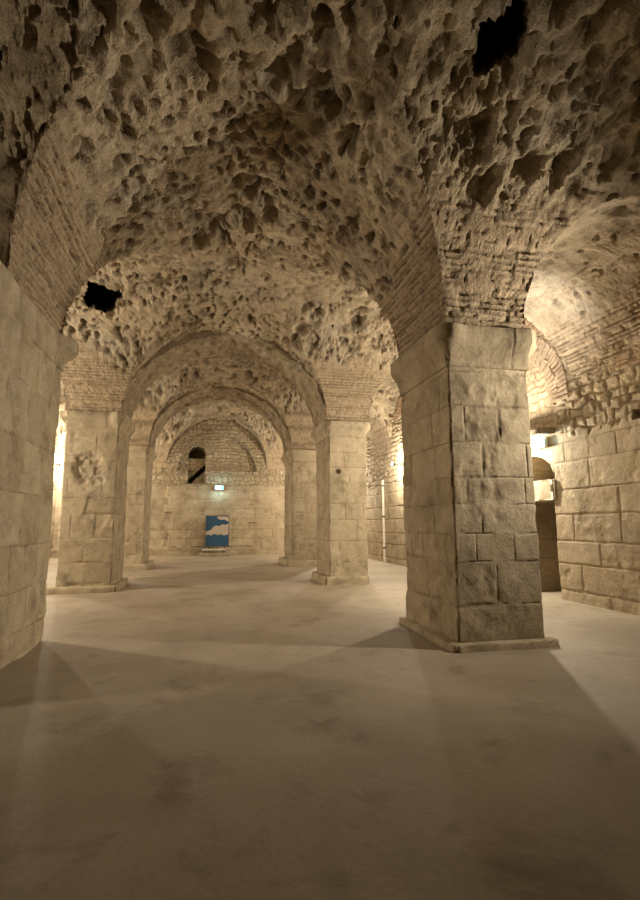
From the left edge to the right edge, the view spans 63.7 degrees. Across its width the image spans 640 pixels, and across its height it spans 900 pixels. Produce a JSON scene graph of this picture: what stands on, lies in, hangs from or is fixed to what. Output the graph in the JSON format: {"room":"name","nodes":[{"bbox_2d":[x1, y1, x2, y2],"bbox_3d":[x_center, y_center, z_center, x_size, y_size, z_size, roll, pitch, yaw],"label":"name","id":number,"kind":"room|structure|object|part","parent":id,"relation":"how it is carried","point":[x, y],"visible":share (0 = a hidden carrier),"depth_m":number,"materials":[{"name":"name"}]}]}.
{"room":"vaulted stone cellar","nodes":[
{"label":"vaulted stone cellar","id":0,"kind":"room"},
{"bbox_2d":[49,432,58,558],"bbox_3d":[-10.411,-0.237,12.381,0.114,7.500,30.700,1,-8,-12],"label":"wall","id":1,"kind":"structure","parent":0,"point":[56,455],"depth_m":25.99,"materials":[{"name":"beige stone"}]},
{"bbox_2d":[51,418,284,557],"bbox_3d":[-6.251,1.991,28.742,16.000,7.700,2.069,1,-8,-12],"label":"wall","id":2,"kind":"structure","parent":0,"point":[210,453],"depth_m":28.05,"materials":[{"name":"beige stone"}]},
{"bbox_2d":[215,486,223,489],"bbox_3d":[-5.439,2.036,27.819,0.480,0.220,0.092,1,-8,-12],"label":"exit light","id":3,"kind":"object","parent":2,"relation":"attached to","point":[216,487],"visible":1,"depth_m":27.78,"materials":[{"name":"white plastic"}]},
{"bbox_2d":[0,0,639,469],"bbox_3d":[-3.023,-3.615,14.187,15.080,5.917,29.721,1,-8,-12],"label":"ceiling","id":4,"kind":"structure","parent":0,"point":[334,183],"depth_m":7.18,"materials":[{"name":"beige stone"}]},
{"bbox_2d":[148,386,290,454],"bbox_3d":[-4.035,-1.413,21.059,6.019,2.910,1.950,1,-8,-12],"label":"stone arch","id":5,"kind":"object","parent":4,"relation":"attached to","point":[234,395],"visible":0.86,"depth_m":20.84,"materials":[{"name":"beige stone"}]},
{"bbox_2d":[122,330,326,429],"bbox_3d":[-2.656,-2.170,14.916,6.074,2.766,1.730,1,-8,-12],"label":"stone arch","id":6,"kind":"object","parent":4,"relation":"attached to","point":[204,343],"visible":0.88,"depth_m":14.70,"materials":[{"name":"beige stone"}]},
{"bbox_2d":[0,554,639,899],"bbox_3d":[-3.016,3.592,13.552,18.000,0.028,32.500,1,-8,-12],"label":"floor","id":7,"kind":"structure","parent":0,"point":[231,727],"depth_m":3.70,"materials":[{"name":"beige concrete"}]},
{"bbox_2d":[0,260,78,669],"bbox_3d":[-4.300,0.320,6.040,1.842,4.430,3.443,1,-8,-12],"label":"stone pillar","id":8,"kind":"structure","parent":7,"relation":"on","point":[33,356],"depth_m":6.39,"materials":[{"name":"stone"}]},
{"bbox_2d":[46,410,134,594],"bbox_3d":[-5.947,1.381,13.647,1.688,4.510,2.275,1,-8,-12],"label":"stone pillar","id":9,"kind":"structure","parent":7,"relation":"on","point":[96,451],"depth_m":12.85,"materials":[{"name":"stone"}]},
{"bbox_2d":[123,445,156,570],"bbox_3d":[-7.313,2.246,19.829,1.710,4.570,2.452,1,-8,-12],"label":"stone pillar","id":10,"kind":"structure","parent":7,"relation":"on","point":[141,459],"depth_m":18.99,"materials":[{"name":"stone"}]},
{"bbox_2d":[199,553,228,555],"bbox_3d":[-5.497,5.414,26.721,1.511,0.159,0.446,1,-8,-12],"label":"stone step","id":11,"kind":"structure","parent":7,"relation":"on","point":[200,554],"depth_m":26.51,"materials":[{"name":"stone"}]},
{"bbox_2d":[202,549,224,552],"bbox_3d":[-5.527,5.239,26.732,1.170,0.190,0.280,1,-8,-12],"label":"stone bench","id":12,"kind":"object","parent":11,"relation":"on","point":[204,550],"visible":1,"depth_m":26.59,"materials":[{"name":"grey stone"}]},
{"bbox_2d":[205,515,228,552],"bbox_3d":[-5.438,4.508,27.235,1.220,2.080,0.080,1,-8,-12],"label":"information board","id":13,"kind":"object","parent":7,"relation":"on","point":[217,526],"visible":0.94,"depth_m":27.24,"materials":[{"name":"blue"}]},
{"bbox_2d":[279,449,317,566],"bbox_3d":[-0.797,2.414,21.235,1.568,4.570,2.426,1,-8,-12],"label":"stone pillar","id":14,"kind":"structure","parent":7,"relation":"on","point":[300,489],"depth_m":20.29,"materials":[{"name":"stone"}]},
{"bbox_2d":[311,420,369,584],"bbox_3d":[0.584,1.559,15.126,1.452,4.510,2.073,1,-8,-12],"label":"stone pillar","id":15,"kind":"structure","parent":7,"relation":"on","point":[341,509],"depth_m":14.36,"materials":[{"name":"stone"}]},
{"bbox_2d":[390,322,559,652],"bbox_3d":[2.199,0.576,7.918,1.615,4.390,2.194,1,-8,-12],"label":"stone pillar","id":16,"kind":"structure","parent":7,"relation":"on","point":[472,542],"depth_m":7.13,"materials":[{"name":"stone"}]},
{"bbox_2d":[366,318,639,615],"bbox_3d":[5.457,0.171,15.804,2.661,7.500,30.701,1,-8,-12],"label":"wall","id":17,"kind":"structure","parent":0,"point":[589,536],"depth_m":10.39,"materials":[{"name":"beige stone"}]},
{"bbox_2d":[381,480,385,561],"bbox_3d":[2.688,2.978,21.769,0.130,3.430,0.130,1,-8,-12],"label":"conduit pipe","id":18,"kind":"object","parent":17,"relation":"attached to","point":[382,485],"visible":1,"depth_m":21.73,"materials":[{"name":"grey metal"}]},
{"bbox_2d":[532,437,547,449],"bbox_3d":[4.964,-0.149,11.657,0.092,0.220,0.480,1,-8,-12],"label":"exit light","id":19,"kind":"object","parent":17,"relation":"attached to","point":[539,443],"visible":1,"depth_m":11.58,"materials":[{"name":"white plastic"}]},
{"bbox_3d":[4.933,-0.150,11.651,0.015,0.190,0.440,1,-8,-12],"label":"lit panel","id":20,"kind":"part","parent":19,"relation":"part of","materials":[{"name":"white plastic"}]},
{"bbox_2d":[530,427,555,439],"bbox_3d":[4.881,-0.240,12.606,0.694,0.165,2.690,1,-8,-12],"label":"stone ledge","id":21,"kind":"object","parent":17,"relation":"attached to","point":[539,432],"visible":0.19,"depth_m":11.34,"materials":[{"name":"beige stone"}]},
{"bbox_2d":[534,479,556,502],"bbox_3d":[5.094,0.969,11.972,0.429,0.484,1.648,1,-8,-12],"label":"stone lintel","id":22,"kind":"object","parent":17,"relation":"on","point":[545,490],"visible":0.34,"depth_m":11.43,"materials":[{"name":"stone"}]},
{"bbox_2d":[529,336,569,402],"bbox_3d":[4.900,-1.803,12.842,0.260,1.970,3.874,1,-8,-12],"label":"brick arch","id":23,"kind":"object","parent":17,"relation":"attached to","point":[539,360],"visible":0.29,"depth_m":11.36,"materials":[{"name":"beige brick"}]}
]}

